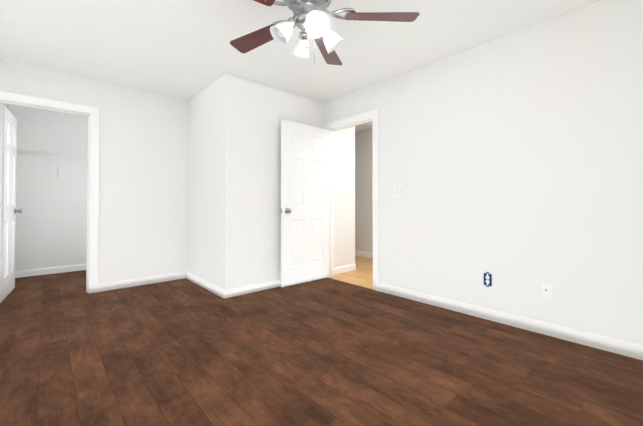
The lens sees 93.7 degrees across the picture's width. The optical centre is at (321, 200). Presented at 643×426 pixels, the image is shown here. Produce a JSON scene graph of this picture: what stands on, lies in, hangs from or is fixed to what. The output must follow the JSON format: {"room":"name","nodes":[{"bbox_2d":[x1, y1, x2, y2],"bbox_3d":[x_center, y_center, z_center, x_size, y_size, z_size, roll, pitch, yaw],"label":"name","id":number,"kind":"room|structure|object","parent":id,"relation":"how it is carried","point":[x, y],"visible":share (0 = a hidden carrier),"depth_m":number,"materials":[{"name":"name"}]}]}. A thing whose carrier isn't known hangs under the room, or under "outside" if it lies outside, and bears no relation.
{"room":"empty bedroom","nodes":[
{"label":"empty bedroom","id":0,"kind":"room"},
{"bbox_2d":[2,103,87,270],"bbox_3d":[-3.734,-0.154,4.657,2.100,2.440,0.120,1,-1,-42],"label":"wall","id":1,"kind":"structure","parent":0,"point":[51,224],"depth_m":4.38,"materials":[{"name":"white paint"}]},
{"bbox_2d":[15,264,85,277],"bbox_3d":[-3.689,1.018,4.593,2.100,0.095,0.014,1,-1,-42],"label":"baseboard","id":2,"kind":"structure","parent":1,"relation":"attached to","point":[44,271],"depth_m":4.36,"materials":[{"name":"white paint"}]},
{"bbox_2d":[17,150,86,178],"bbox_3d":[-3.590,-0.492,4.502,2.064,0.343,0.310,1,-1,-42],"label":"wire closet shelf","id":3,"kind":"object","parent":1,"relation":"attached to","point":[51,155],"visible":0.35,"depth_m":4.24,"materials":[{"name":"white metal"}]},
{"bbox_2d":[0,59,186,282],"bbox_3d":[-2.568,-0.167,3.582,1.820,2.440,0.120,1,-1,-42],"label":"wall","id":4,"kind":"structure","parent":0,"point":[142,183],"depth_m":3.72,"materials":[{"name":"white paint"}]},
{"bbox_2d":[0,103,21,302],"bbox_3d":[-3.469,0.028,3.326,0.158,2.020,0.731,1,-1,-37],"label":"closet door","id":5,"kind":"structure","parent":4,"relation":"in","point":[8,144],"depth_m":3.29,"materials":[{"name":"white paint"}]},
{"bbox_2d":[0,90,99,292],"bbox_3d":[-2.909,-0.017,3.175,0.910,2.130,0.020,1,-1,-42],"label":"door frame","id":6,"kind":"structure","parent":4,"relation":"attached to","point":[93,111],"depth_m":3.44,"materials":[{"name":"white paint"}]},
{"bbox_2d":[98,271,184,291],"bbox_3d":[-2.223,1.008,3.790,0.960,0.095,0.014,1,-1,-42],"label":"baseboard","id":7,"kind":"structure","parent":4,"relation":"attached to","point":[106,286],"depth_m":3.75,"materials":[{"name":"white paint"}]},
{"bbox_2d":[186,72,354,288],"bbox_3d":[-1.238,-0.149,5.041,2.110,2.440,2.910,1,-1,-42],"label":"wall bump-out","id":8,"kind":"object","parent":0,"point":[233,181],"visible":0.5,"depth_m":3.58,"materials":[{"name":"white paint"}]},
{"bbox_2d":[185,271,222,296],"bbox_3d":[-1.458,1.007,3.689,0.014,0.095,1.194,1,-1,-42],"label":"baseboard","id":9,"kind":"structure","parent":8,"relation":"attached to","point":[218,290],"depth_m":3.62,"materials":[{"name":"white paint"}]},
{"bbox_2d":[222,278,280,298],"bbox_3d":[-0.504,1.007,3.718,1.464,0.095,0.014,1,-1,-42],"label":"baseboard","id":10,"kind":"structure","parent":8,"relation":"attached to","point":[236,291],"depth_m":3.43,"materials":[{"name":"white paint"}]},
{"bbox_2d":[334,264,355,273],"bbox_3d":[0.326,1.016,4.473,0.540,0.095,0.014,1,-1,-42],"label":"baseboard","id":11,"kind":"structure","parent":8,"relation":"attached to","point":[345,268],"depth_m":4.48,"materials":[{"name":"white paint"}]},
{"bbox_2d":[0,0,601,131],"bbox_3d":[-0.321,-1.432,3.215,5.430,0.080,6.870,1,-1,-42],"label":"ceiling","id":12,"kind":"structure","parent":0,"point":[183,50],"depth_m":2.62,"materials":[{"name":"white paint"}]},
{"bbox_2d":[230,0,419,64],"bbox_3d":[-0.117,-1.118,1.813,1.262,0.582,1.288,1,-1,-42],"label":"ceiling fan","id":13,"kind":"object","parent":12,"relation":"hanging from","point":[311,19],"visible":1,"depth_m":1.82,"materials":[{"name":"brown wood"}]},
{"bbox_2d":[355,123,372,130],"bbox_3d":[0.719,-1.359,5.586,0.360,0.007,0.500,1,-1,-42],"label":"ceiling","id":14,"kind":"structure","parent":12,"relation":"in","point":[362,126],"depth_m":5.53,"materials":[{"name":"white paint"}]},
{"bbox_2d":[0,256,642,425],"bbox_3d":[-0.321,1.078,3.184,5.430,0.060,6.870,1,-1,-42],"label":"floor","id":15,"kind":"structure","parent":0,"point":[319,352],"depth_m":1.91,"materials":[{"name":"brown wood"}]},
{"bbox_2d":[324,102,326,123],"bbox_3d":[0.097,-0.159,4.248,0.120,2.440,0.060,1,-1,-42],"label":"wall","id":16,"kind":"structure","parent":0,"point":[325,112],"depth_m":4.22,"materials":[{"name":"white paint"}]},
{"bbox_2d":[355,128,372,252],"bbox_3d":[1.603,-0.149,5.030,0.120,2.440,6.750,1,-1,-42],"label":"wall","id":17,"kind":"structure","parent":0,"point":[363,190],"depth_m":5.80,"materials":[{"name":"white paint"}]},
{"bbox_2d":[355,251,372,257],"bbox_3d":[1.594,1.022,4.926,0.014,0.095,6.630,1,-1,-42],"label":"baseboard","id":18,"kind":"structure","parent":17,"relation":"attached to","point":[364,254],"depth_m":5.78,"materials":[{"name":"white paint"}]},
{"bbox_2d":[327,0,642,344],"bbox_3d":[1.429,-0.177,2.784,0.120,2.440,3.900,1,-1,-42],"label":"wall","id":19,"kind":"structure","parent":0,"point":[512,163],"depth_m":2.44,"materials":[{"name":"white paint"}]},
{"bbox_2d":[281,119,329,286],"bbox_3d":[-0.189,0.035,3.895,0.784,2.020,0.158,1,-1,-42],"label":"bedroom door","id":20,"kind":"structure","parent":19,"relation":"in","point":[304,203],"depth_m":3.85,"materials":[{"name":"white paint"}]},
{"bbox_2d":[323,109,378,290],"bbox_3d":[0.390,-0.008,3.911,0.142,2.130,0.949,1,-1,-42],"label":"door frame","id":21,"kind":"structure","parent":19,"relation":"attached to","point":[373,115],"depth_m":3.67,"materials":[{"name":"white paint"}]},
{"bbox_2d":[393,185,402,195],"bbox_3d":[0.842,-0.110,3.330,0.012,0.120,0.118,1,-1,-42],"label":"switch plate","id":22,"kind":"object","parent":19,"relation":"attached to","point":[397,190],"visible":1,"depth_m":3.33,"materials":[{"name":"white plastic"}]},
{"bbox_2d":[484,272,491,286],"bbox_3d":[1.458,0.693,2.646,0.009,0.130,0.066,1,-1,-42],"label":"electrical outlet box","id":23,"kind":"object","parent":19,"relation":"attached to","point":[487,279],"visible":1,"depth_m":2.64,"materials":[{"name":"blue plastic"}]},
{"bbox_2d":[378,283,642,359],"bbox_3d":[1.637,0.991,2.441,0.014,0.095,2.895,1,-1,-42],"label":"baseboard","id":24,"kind":"structure","parent":19,"relation":"attached to","point":[620,347],"depth_m":2.41,"materials":[{"name":"white paint"}]},
{"bbox_2d":[540,281,551,297],"bbox_3d":[1.738,0.691,2.333,0.016,0.116,0.072,1,-1,-42],"label":"outlet plate","id":25,"kind":"object","parent":19,"relation":"attached to","point":[546,289],"visible":1,"depth_m":2.33,"materials":[{"name":"white plastic"}]}
]}

